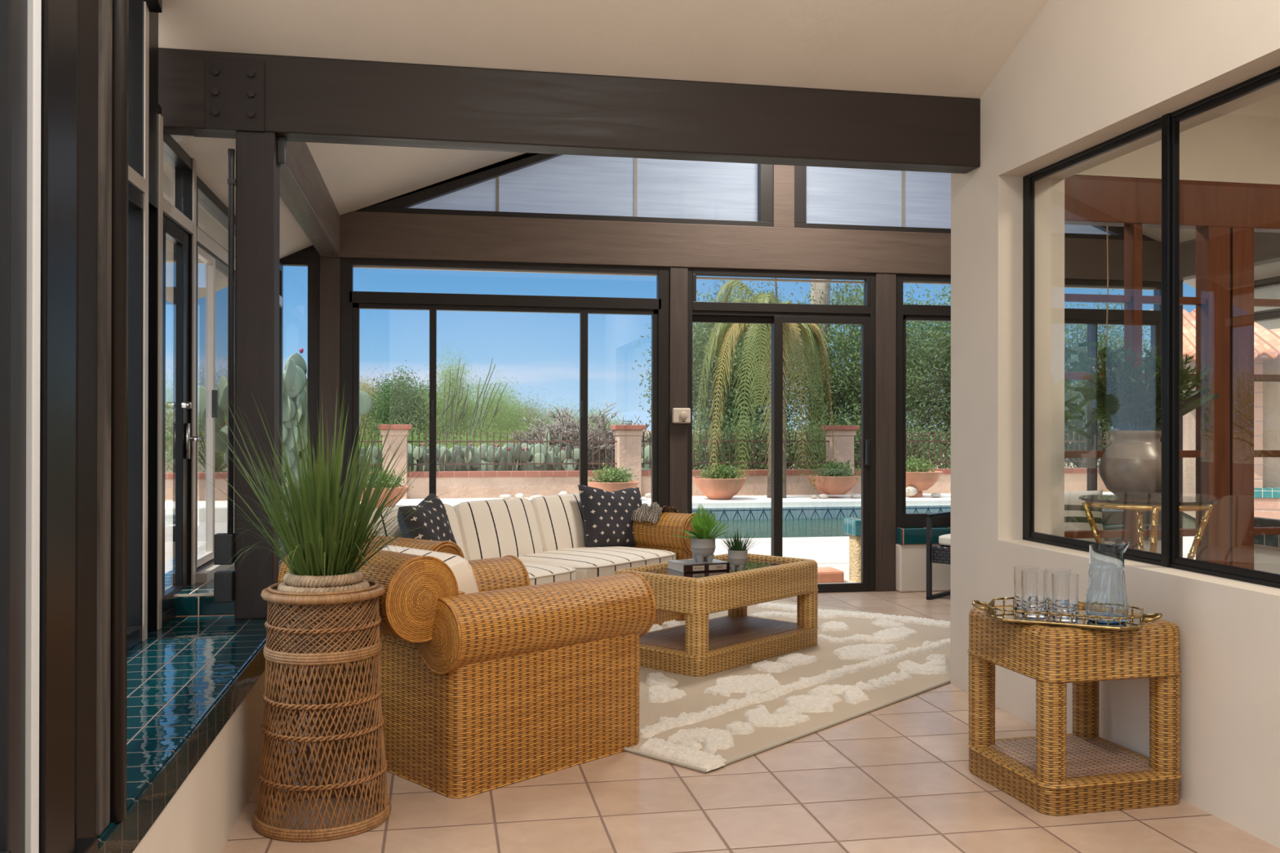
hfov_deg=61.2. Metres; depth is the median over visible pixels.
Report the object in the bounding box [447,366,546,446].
tree
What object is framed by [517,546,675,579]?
seat cushion
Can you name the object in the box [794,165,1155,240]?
window
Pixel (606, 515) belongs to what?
throw pillow
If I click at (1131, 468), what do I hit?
potted plant
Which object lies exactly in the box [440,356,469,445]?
ocotillo
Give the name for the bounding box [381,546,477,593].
cushion
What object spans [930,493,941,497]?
rock
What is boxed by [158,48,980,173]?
beam
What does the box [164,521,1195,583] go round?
pool deck
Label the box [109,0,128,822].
window frame
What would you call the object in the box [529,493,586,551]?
cushion
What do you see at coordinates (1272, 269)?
ceiling
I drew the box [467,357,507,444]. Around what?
ocotillo
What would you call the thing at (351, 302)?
window
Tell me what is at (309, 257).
window
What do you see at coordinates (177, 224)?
window frame
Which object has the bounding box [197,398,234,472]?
tree
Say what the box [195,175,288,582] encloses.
window
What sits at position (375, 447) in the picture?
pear
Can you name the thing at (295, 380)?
cactus
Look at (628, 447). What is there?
column
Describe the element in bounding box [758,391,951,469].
shrub
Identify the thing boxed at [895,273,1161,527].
window
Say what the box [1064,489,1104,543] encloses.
striped pillow
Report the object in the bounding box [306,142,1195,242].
ceiling
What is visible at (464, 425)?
tree
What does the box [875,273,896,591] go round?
post
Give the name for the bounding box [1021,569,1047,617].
drinking glass
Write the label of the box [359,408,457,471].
tree
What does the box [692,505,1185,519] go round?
tile
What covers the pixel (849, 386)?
tree
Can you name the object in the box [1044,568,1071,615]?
drinking glass
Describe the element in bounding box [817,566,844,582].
step
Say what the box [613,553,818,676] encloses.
coffee table
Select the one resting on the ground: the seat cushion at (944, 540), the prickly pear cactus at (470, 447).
the prickly pear cactus at (470, 447)
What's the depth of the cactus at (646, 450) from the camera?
17.59 m
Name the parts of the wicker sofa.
arm, arm, seat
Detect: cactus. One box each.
[197,348,373,519]
[438,442,486,471]
[471,442,528,471]
[507,442,556,471]
[542,428,579,471]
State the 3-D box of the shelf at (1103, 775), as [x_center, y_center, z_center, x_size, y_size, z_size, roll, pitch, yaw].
[1.471,1.179,3.704,0.529,0.103,0.514,0,0,-14]
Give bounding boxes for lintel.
[319,211,1183,282]
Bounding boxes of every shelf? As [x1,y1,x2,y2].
[639,615,818,676]
[966,733,1182,816]
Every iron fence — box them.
[359,431,382,469]
[407,430,617,469]
[641,431,829,468]
[853,431,951,466]
[1064,431,1114,466]
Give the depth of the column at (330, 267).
7.41 m
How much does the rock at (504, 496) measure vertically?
0.066 m
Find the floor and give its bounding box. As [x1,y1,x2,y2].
[221,590,1279,852]
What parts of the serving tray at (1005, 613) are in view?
handle, gallery rail, handle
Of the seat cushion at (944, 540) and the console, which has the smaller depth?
the console
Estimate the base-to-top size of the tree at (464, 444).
1.577 m
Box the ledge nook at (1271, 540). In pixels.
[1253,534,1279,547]
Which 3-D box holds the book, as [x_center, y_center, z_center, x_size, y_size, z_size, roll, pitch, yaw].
[0.313,0.748,5.822,0.270,0.043,0.217,0,0,-23]
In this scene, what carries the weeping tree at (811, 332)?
on the coping
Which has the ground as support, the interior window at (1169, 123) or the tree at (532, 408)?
the tree at (532, 408)
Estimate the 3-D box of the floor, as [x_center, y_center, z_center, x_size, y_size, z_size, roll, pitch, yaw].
[2.358,1.291,3.180,8.200,0.120,10.400,0,0,-10]
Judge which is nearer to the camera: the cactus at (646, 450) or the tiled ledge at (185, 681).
the tiled ledge at (185, 681)
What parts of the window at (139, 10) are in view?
frame, transom frame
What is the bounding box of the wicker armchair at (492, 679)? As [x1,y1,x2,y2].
[278,545,656,798]
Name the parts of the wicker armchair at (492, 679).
backrest, arm, arm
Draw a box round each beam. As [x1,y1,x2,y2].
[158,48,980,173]
[280,141,339,255]
[1179,231,1279,280]
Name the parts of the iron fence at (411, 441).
rail, rail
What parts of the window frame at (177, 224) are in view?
lock knob, lever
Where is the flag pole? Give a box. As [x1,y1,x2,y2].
[774,278,777,302]
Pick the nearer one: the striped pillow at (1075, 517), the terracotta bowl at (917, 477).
the striped pillow at (1075, 517)
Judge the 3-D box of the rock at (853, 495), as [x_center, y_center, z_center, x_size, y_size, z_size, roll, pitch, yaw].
[3.317,1.069,16.607,0.185,0.077,0.154,0,0,-39]
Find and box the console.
[1078,494,1217,559]
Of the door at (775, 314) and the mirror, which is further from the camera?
the door at (775, 314)
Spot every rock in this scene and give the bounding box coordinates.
[498,494,511,498]
[515,493,524,497]
[529,494,542,498]
[558,491,568,494]
[644,493,651,497]
[817,493,828,498]
[850,493,861,498]
[906,486,917,496]
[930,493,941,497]
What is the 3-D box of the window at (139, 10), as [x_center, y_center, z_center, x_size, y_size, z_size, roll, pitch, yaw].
[-1.633,-0.803,3.004,0.120,3.144,1.900,0,0,-10]
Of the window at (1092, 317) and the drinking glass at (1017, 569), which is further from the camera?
the window at (1092, 317)
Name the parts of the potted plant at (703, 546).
pot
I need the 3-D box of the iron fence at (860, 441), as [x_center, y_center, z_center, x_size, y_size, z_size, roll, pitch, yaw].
[4.994,0.372,17.968,3.175,0.590,0.025,0,0,-10]
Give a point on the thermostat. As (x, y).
(679, 415)
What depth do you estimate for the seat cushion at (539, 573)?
5.85 m
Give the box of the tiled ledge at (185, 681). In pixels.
[96,527,296,852]
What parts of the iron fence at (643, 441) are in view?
rail, rail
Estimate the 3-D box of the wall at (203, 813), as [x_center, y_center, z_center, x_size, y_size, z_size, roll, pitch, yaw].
[-1.252,1.043,1.627,0.635,0.357,5.660,0,0,-10]
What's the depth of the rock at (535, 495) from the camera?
16.23 m
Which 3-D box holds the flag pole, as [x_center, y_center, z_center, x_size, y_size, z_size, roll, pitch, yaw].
[3.149,-1.972,24.486,0.443,6.503,0.042,0,0,-10]
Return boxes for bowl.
[359,465,415,507]
[587,462,641,491]
[692,458,749,499]
[805,457,861,494]
[906,454,946,497]
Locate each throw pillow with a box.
[397,492,457,544]
[577,484,642,547]
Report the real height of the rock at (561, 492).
0.106 m
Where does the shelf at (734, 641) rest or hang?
attached to the coffee table at (701, 646)
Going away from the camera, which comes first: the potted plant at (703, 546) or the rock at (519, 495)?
the potted plant at (703, 546)
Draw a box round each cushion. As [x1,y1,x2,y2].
[354,504,465,559]
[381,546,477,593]
[452,498,542,560]
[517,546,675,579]
[522,561,575,585]
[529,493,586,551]
[938,533,950,546]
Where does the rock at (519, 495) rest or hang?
on the coping
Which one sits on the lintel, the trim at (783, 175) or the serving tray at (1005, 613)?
the trim at (783, 175)
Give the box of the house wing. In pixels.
[1151,308,1279,519]
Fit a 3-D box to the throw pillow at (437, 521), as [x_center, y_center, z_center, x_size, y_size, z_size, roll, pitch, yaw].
[-1.117,0.576,5.724,0.232,0.426,0.519,0,0,12]
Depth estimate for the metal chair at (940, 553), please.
7.74 m
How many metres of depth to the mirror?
3.52 m
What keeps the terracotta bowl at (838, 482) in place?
on the coping
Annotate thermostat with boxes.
[671,408,690,423]
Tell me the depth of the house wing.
14.18 m
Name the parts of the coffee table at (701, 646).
leg, glass, leg, leg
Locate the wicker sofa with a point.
(546, 533)
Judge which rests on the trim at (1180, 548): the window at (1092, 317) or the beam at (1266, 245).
the beam at (1266, 245)
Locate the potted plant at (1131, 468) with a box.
[1079,338,1218,498]
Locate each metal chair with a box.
[926,511,950,599]
[1104,537,1122,544]
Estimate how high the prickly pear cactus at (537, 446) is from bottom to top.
0.747 m
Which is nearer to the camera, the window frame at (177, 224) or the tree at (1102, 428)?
the window frame at (177, 224)
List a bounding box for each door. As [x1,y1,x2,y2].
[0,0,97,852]
[687,267,875,592]
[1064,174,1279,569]
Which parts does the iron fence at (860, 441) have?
rail, rail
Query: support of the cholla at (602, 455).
on the ground
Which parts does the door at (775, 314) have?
fixed panel, sliding panel, handle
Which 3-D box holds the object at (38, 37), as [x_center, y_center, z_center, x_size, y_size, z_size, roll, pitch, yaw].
[-0.856,-0.807,1.089,0.110,3.145,1.650,0,0,-10]
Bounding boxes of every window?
[126,0,162,651]
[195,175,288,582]
[279,244,319,526]
[339,257,670,511]
[354,152,773,226]
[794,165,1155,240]
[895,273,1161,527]
[1022,66,1279,588]
[1253,275,1279,527]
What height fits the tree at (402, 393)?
2.630 m
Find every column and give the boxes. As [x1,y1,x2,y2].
[377,424,412,499]
[610,425,646,497]
[820,425,859,494]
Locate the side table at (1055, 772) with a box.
[966,603,1182,816]
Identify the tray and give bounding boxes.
[972,596,1162,630]
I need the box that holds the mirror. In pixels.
[990,606,1139,626]
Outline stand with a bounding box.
[253,578,391,842]
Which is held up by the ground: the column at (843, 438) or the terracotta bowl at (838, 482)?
the column at (843, 438)
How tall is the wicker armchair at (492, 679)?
0.798 m
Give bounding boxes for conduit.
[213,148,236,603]
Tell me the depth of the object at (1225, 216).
5.54 m
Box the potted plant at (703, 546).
[668,502,730,562]
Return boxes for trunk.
[808,279,830,439]
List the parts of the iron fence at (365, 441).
rail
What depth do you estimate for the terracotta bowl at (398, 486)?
14.44 m
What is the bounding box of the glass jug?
[1084,542,1130,623]
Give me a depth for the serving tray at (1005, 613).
3.51 m
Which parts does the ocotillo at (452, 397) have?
stem, stem, stem, stem, stem, stem, stem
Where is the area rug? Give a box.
[624,600,950,773]
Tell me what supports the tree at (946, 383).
on the ground
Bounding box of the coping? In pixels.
[164,492,1114,523]
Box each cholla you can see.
[507,400,617,469]
[587,413,651,470]
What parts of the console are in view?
leg, leg, glass, leg, leg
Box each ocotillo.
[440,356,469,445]
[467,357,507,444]
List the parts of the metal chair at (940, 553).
seat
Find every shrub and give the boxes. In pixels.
[634,382,826,470]
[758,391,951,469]
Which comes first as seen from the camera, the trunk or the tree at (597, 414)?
the trunk
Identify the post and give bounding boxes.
[669,266,688,513]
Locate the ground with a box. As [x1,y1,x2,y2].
[164,431,1113,472]
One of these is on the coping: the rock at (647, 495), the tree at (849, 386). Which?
the rock at (647, 495)
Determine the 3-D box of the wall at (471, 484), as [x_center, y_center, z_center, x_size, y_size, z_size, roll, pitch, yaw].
[4.715,0.984,17.916,28.200,0.565,0.260,0,0,-10]
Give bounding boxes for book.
[666,558,729,573]
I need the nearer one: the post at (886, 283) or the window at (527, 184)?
the window at (527, 184)
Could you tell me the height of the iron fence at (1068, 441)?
0.590 m
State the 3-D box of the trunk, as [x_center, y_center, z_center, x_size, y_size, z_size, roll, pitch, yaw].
[3.592,-1.229,21.617,0.447,5.004,0.418,0,0,-10]
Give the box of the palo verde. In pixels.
[164,354,204,472]
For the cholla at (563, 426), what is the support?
on the ground
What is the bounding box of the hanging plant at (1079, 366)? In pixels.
[1064,226,1161,439]
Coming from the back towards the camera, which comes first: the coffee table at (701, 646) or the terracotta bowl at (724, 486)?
the terracotta bowl at (724, 486)
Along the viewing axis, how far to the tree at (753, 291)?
25.09 m
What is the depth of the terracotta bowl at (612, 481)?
15.88 m
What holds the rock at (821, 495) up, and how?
on the coping
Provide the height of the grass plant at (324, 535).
0.834 m
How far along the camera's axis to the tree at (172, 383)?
23.56 m
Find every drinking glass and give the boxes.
[1013,565,1039,610]
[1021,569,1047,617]
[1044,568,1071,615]
[1051,572,1078,622]
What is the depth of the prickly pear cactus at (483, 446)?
17.15 m
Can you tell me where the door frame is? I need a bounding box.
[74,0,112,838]
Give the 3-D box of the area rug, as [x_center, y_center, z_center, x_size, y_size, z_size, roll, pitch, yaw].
[0.515,1.218,5.807,2.276,0.032,3.304,0,0,43]
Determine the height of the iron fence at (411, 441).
0.590 m
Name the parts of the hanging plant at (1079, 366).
pot, cord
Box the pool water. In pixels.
[710,513,1195,538]
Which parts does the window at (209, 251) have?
sliding sash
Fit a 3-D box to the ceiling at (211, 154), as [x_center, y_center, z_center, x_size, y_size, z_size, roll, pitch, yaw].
[-2.392,-1.096,5.926,0.950,0.550,3.200,0,0,-10]
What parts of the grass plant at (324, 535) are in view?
braided pot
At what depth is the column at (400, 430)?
16.17 m
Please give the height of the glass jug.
0.257 m
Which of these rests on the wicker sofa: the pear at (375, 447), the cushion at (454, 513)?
the cushion at (454, 513)
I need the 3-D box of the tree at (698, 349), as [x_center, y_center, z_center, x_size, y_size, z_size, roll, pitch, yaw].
[1.764,-0.820,21.338,3.748,4.207,4.280,0,0,-38]
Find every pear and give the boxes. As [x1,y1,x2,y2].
[359,442,382,471]
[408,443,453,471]
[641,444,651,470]
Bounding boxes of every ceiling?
[158,0,1048,98]
[163,134,312,303]
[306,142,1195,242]
[1183,261,1279,329]
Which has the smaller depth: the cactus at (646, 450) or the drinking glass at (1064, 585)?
the drinking glass at (1064, 585)
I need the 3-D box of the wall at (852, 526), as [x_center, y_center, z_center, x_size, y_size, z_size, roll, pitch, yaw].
[2.365,1.039,9.172,1.245,0.530,0.260,0,0,-10]
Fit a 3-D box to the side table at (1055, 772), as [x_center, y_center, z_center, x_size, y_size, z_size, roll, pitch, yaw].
[1.471,0.937,3.704,0.529,0.588,0.514,0,0,-14]
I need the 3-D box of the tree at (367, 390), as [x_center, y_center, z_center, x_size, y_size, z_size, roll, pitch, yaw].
[-5.856,-0.117,23.361,2.641,2.765,2.658,0,0,-43]
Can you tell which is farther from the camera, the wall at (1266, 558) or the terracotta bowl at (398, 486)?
the terracotta bowl at (398, 486)
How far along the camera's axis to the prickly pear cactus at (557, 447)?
17.48 m
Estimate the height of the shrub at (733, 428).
2.063 m
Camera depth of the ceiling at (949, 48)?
4.38 m
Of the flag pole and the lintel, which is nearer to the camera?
the lintel
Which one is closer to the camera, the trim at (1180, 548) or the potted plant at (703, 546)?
the potted plant at (703, 546)
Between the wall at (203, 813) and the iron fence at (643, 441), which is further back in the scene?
the iron fence at (643, 441)
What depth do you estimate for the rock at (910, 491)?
16.69 m
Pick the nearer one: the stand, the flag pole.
the stand
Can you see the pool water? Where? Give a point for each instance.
(797, 527)
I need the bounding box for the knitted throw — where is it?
[630,502,679,523]
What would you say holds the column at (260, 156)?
attached to the wall at (203, 813)
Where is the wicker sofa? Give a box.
[354,493,697,625]
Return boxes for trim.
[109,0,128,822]
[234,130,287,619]
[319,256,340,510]
[773,164,794,227]
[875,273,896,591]
[1178,281,1182,557]
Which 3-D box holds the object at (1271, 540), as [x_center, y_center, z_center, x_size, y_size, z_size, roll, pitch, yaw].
[4.886,0.824,7.326,0.240,0.120,2.730,0,0,-10]
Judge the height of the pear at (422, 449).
0.701 m
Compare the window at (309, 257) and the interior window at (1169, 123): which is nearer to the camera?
the interior window at (1169, 123)
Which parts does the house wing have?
tile sill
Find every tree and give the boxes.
[164,345,234,472]
[164,382,204,471]
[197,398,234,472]
[359,357,416,448]
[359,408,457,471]
[360,360,460,447]
[409,339,508,447]
[435,409,539,448]
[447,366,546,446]
[473,382,573,445]
[541,386,635,434]
[631,277,838,460]
[650,276,805,404]
[692,280,836,497]
[743,279,951,465]
[905,284,1081,468]
[1064,288,1151,467]
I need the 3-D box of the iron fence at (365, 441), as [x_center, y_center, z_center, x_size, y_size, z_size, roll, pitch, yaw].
[-4.527,0.352,16.206,1.320,0.590,0.025,0,0,-10]
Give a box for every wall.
[132,650,288,852]
[164,467,1111,501]
[844,517,861,582]
[895,523,1161,592]
[950,0,1279,848]
[1075,93,1279,184]
[1253,544,1279,573]
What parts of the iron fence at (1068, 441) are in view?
rail, rail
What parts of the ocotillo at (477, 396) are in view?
stem, stem, stem, stem, stem, stem, stem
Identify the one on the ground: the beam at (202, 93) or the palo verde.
the palo verde
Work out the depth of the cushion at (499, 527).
6.36 m
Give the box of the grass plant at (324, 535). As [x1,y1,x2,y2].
[198,379,459,653]
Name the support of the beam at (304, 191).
on the column at (330, 267)
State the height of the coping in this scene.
0.460 m
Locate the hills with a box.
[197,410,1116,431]
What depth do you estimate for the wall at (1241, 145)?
5.54 m
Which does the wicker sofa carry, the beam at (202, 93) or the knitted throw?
the knitted throw
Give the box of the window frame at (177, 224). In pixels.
[147,12,201,630]
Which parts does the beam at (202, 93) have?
strap plate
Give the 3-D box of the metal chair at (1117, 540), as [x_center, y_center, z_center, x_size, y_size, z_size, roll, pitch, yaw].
[2.451,0.833,6.375,0.590,0.810,0.580,0,0,10]
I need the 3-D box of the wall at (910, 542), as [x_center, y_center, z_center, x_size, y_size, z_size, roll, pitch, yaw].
[3.057,1.005,8.403,2.305,0.477,0.245,0,0,-10]
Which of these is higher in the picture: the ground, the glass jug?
the ground

